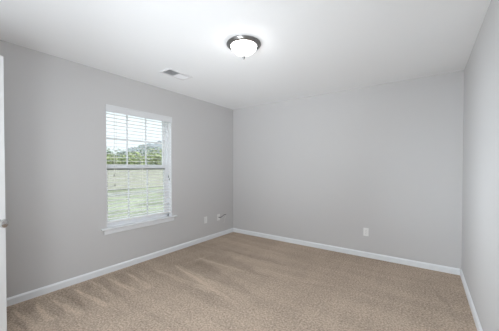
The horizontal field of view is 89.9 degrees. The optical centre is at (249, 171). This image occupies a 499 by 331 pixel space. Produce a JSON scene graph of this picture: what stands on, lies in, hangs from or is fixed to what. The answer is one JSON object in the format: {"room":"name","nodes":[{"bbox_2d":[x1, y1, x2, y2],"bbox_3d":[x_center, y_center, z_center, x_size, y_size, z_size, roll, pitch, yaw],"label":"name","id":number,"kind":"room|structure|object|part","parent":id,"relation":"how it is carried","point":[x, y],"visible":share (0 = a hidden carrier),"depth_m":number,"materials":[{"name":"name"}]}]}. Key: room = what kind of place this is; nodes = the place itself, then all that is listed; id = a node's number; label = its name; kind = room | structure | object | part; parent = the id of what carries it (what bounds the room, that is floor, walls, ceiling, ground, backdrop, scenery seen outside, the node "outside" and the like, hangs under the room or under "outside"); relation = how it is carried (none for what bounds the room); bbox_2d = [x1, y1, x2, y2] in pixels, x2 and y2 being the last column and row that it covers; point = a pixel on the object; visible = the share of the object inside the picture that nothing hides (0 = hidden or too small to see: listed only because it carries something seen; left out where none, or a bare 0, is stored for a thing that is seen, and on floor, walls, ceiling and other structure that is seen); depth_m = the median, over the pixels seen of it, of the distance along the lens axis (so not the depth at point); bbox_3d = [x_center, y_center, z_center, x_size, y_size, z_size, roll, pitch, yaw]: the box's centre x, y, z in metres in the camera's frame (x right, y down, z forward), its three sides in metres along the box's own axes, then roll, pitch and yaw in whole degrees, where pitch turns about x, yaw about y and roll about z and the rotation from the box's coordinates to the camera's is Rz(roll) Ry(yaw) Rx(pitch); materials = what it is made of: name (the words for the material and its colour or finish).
{"room":"empty bedroom","nodes":[
{"label":"empty bedroom","id":0,"kind":"room"},
{"bbox_2d":[0,40,232,297],"bbox_3d":[-1.583,0.016,3.362,0.150,2.440,4.425,1,1,35],"label":"wall","id":1,"kind":"structure","parent":0,"point":[55,107],"depth_m":2.79,"materials":[{"name":"grey paint"}]},
{"bbox_2d":[6,228,232,306],"bbox_3d":[-1.517,1.199,3.331,0.014,0.076,4.125,1,1,35],"label":"baseboard","id":2,"kind":"structure","parent":1,"relation":"attached to","point":[31,294],"depth_m":2.96,"materials":[{"name":"white paint"}]},
{"bbox_2d":[101,115,176,234],"bbox_3d":[-1.500,-0.024,3.445,0.188,1.581,1.090,1,1,35],"label":"window","id":3,"kind":"structure","parent":1,"relation":"in","point":[115,227],"depth_m":3.55,"materials":[{"name":"white plastic"}]},
{"bbox_3d":[-1.555,-0.409,3.467,0.028,0.764,0.889,1,1,35],"label":"sash","id":4,"kind":"part","parent":3,"relation":"part of","materials":[{"name":"clear glass"}]},
{"bbox_3d":[-1.530,0.295,3.458,0.028,0.731,0.889,1,1,35],"label":"sash","id":5,"kind":"part","parent":3,"relation":"part of","materials":[{"name":"white plastic"}]},
{"bbox_2d":[106,104,171,222],"bbox_3d":[-1.474,-0.089,3.419,0.068,1.442,0.955,1,1,35],"label":"window blind","id":6,"kind":"object","parent":3,"relation":"attached to","point":[109,108],"visible":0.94,"depth_m":3.36,"materials":[{"name":"white plastic"}]},
{"bbox_3d":[-1.677,-0.068,3.144,0.054,1.386,0.014,1,1,35],"label":"ladder cord","id":7,"kind":"part","parent":6,"relation":"part of","materials":[{"name":"white fabric"}]},
{"bbox_3d":[-1.480,0.623,3.433,0.050,0.018,0.933,1,1,35],"label":"rail","id":8,"kind":"part","parent":6,"relation":"part of","materials":[{"name":"white plastic"}]},
{"bbox_3d":[-1.476,-0.071,3.429,0.054,1.386,0.014,1,1,35],"label":"ladder cord","id":9,"kind":"part","parent":6,"relation":"part of","materials":[{"name":"white fabric"}]},
{"bbox_3d":[-1.273,-0.075,3.715,0.054,1.386,0.014,1,1,35],"label":"ladder cord","id":10,"kind":"part","parent":6,"relation":"part of","materials":[{"name":"white fabric"}]},
{"bbox_3d":[-1.214,-0.334,3.742,0.002,0.800,0.002,1,1,35],"label":"tilt cord","id":11,"kind":"part","parent":6,"relation":"part of","materials":[{"name":"white plastic"}]},
{"bbox_3d":[-1.465,0.697,3.429,0.100,0.020,1.090,1,1,35],"label":"sill","id":12,"kind":"part","parent":3,"relation":"part of","materials":[{"name":"white paint"}]},
{"bbox_2d":[7,232,476,330],"bbox_3d":[-0.089,1.302,2.322,3.812,0.100,4.425,1,1,35],"label":"floor","id":13,"kind":"structure","parent":0,"point":[233,281],"depth_m":2.51,"materials":[{"name":"beige carpet"}]},
{"bbox_2d":[0,0,490,109],"bbox_3d":[-0.087,-1.247,2.286,3.812,0.120,4.425,1,1,35],"label":"ceiling","id":14,"kind":"structure","parent":0,"point":[308,48],"depth_m":2.27,"materials":[{"name":"white paint"}]},
{"bbox_2d":[160,68,192,79],"bbox_3d":[-0.902,-1.189,3.094,0.196,0.020,0.356,1,1,35],"label":"ceiling vent","id":15,"kind":"object","parent":14,"relation":"in","point":[171,72],"visible":1,"depth_m":3.08,"materials":[{"name":"white metal"}]},
{"bbox_2d":[227,35,260,59],"bbox_3d":[-0.053,-1.111,2.329,0.320,0.151,0.320,1,1,35],"label":"ceiling light","id":16,"kind":"object","parent":14,"relation":"attached to","point":[241,45],"visible":1,"depth_m":2.25,"materials":[{"name":"white glass"}]},
{"bbox_3d":[-0.053,-1.128,2.329,0.238,0.084,0.238,1,1,35],"label":"lamp shade","id":17,"kind":"part","parent":16,"relation":"part of","materials":[{"name":"white glass"}]},
{"bbox_2d":[233,70,463,268],"bbox_3d":[1.147,0.009,4.049,3.512,2.440,0.150,1,1,35],"label":"wall","id":18,"kind":"structure","parent":0,"point":[386,159],"depth_m":3.62,"materials":[{"name":"grey paint"}]},
{"bbox_2d":[233,228,459,274],"bbox_3d":[1.098,1.192,3.999,3.484,0.076,0.014,1,1,35],"label":"baseboard","id":19,"kind":"structure","parent":18,"relation":"attached to","point":[446,269],"depth_m":3.63,"materials":[{"name":"white paint"}]},
{"bbox_2d":[363,228,368,235],"bbox_3d":[1.673,0.873,3.591,0.070,0.115,0.008,1,1,35],"label":"wall outlet","id":20,"kind":"object","parent":18,"relation":"attached to","point":[365,230],"visible":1,"depth_m":3.59,"materials":[{"name":"white plastic"}]},
{"bbox_2d":[462,0,498,330],"bbox_3d":[1.406,0.049,1.247,0.150,2.440,4.425,1,1,35],"label":"wall","id":21,"kind":"structure","parent":0,"point":[480,193],"depth_m":1.90,"materials":[{"name":"grey paint"}]},
{"bbox_2d":[460,269,482,330],"bbox_3d":[1.338,1.230,1.311,0.014,0.076,4.125,1,1,35],"label":"baseboard","id":22,"kind":"structure","parent":21,"relation":"attached to","point":[472,307],"depth_m":2.27,"materials":[{"name":"white paint"}]},
{"bbox_3d":[-1.323,0.056,0.560,3.512,2.440,0.150,1,1,35],"label":"wall","id":23,"kind":"structure","parent":0,"visible":0},
{"bbox_2d":[0,55,8,330],"bbox_3d":[-1.675,0.244,1.295,0.163,2.018,0.794,0,1,1],"label":"door","id":24,"kind":"structure","parent":23,"relation":"in","point":[4,223],"depth_m":1.67,"materials":[{"name":"white paint"}]},
{"bbox_3d":[-1.622,0.343,1.633,0.064,0.064,0.064,0,1,1],"label":"knob","id":25,"kind":"part","parent":24,"relation":"part of","materials":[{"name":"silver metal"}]},
{"label":"outside","id":26,"kind":"structure","parent":0,"visible":0},
{"bbox_2d":[108,187,162,219],"bbox_3d":[-59.916,0.792,59.440,159.850,0.200,200.000,1,1,35],"label":"ground","id":27,"kind":"structure","parent":26,"point":[153,194],"depth_m":11.34,"materials":[{"name":"green plant"}]},
{"bbox_2d":[107,148,119,161],"bbox_3d":[-13.492,-0.584,23.041,2.764,3.776,2.943,1,1,35],"label":"tree","id":28,"kind":"object","parent":27,"relation":"on","point":[107,148],"visible":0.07,"depth_m":22.94,"materials":[{"name":"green plant"}]},
{"bbox_2d":[107,154,124,163],"bbox_3d":[-10.888,-0.043,19.610,1.927,2.799,1.995,1,1,35],"label":"tree","id":29,"kind":"object","parent":27,"relation":"on","point":[110,160],"visible":0.17,"depth_m":19.46,"materials":[{"name":"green plant"}]},
{"bbox_2d":[115,149,135,163],"bbox_3d":[-13.099,-0.568,25.843,2.919,3.665,2.844,1,1,35],"label":"tree","id":30,"kind":"object","parent":27,"relation":"on","point":[119,149],"visible":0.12,"depth_m":25.71,"materials":[{"name":"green plant"}]},
{"bbox_2d":[119,152,144,164],"bbox_3d":[-9.733,-0.213,21.211,2.601,3.096,2.743,1,1,35],"label":"tree","id":31,"kind":"object","parent":27,"relation":"on","point":[138,153],"visible":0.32,"depth_m":20.97,"materials":[{"name":"green plant"}]},
{"bbox_2d":[107,170,161,190],"bbox_3d":[-5.267,0.363,23.228,0.150,1.820,44.039,1,1,35],"label":"wooden fence","id":32,"kind":"object","parent":27,"relation":"on","point":[158,173],"visible":0.06,"depth_m":18.39,"materials":[{"name":"beige wood"}]},
{"bbox_2d":[118,141,161,164],"bbox_3d":[-65.633,-11.860,172.222,60.000,22.109,108.697,1,1,35],"label":"hills","id":33,"kind":"structure","parent":27,"relation":"on","point":[148,144],"depth_m":159.37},
{"bbox_2d":[133,144,155,164],"bbox_3d":[-13.384,-1.138,32.155,3.484,4.624,3.445,1,1,35],"label":"tree","id":34,"kind":"object","parent":27,"relation":"on","point":[143,144],"visible":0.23,"depth_m":31.99,"materials":[{"name":"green plant"}]},
{"bbox_2d":[143,147,161,164],"bbox_3d":[-8.617,-0.481,23.653,2.690,3.562,2.586,1,1,35],"label":"tree","id":35,"kind":"object","parent":27,"relation":"on","point":[156,159],"visible":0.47,"depth_m":23.07,"materials":[{"name":"green plant"}]}
]}

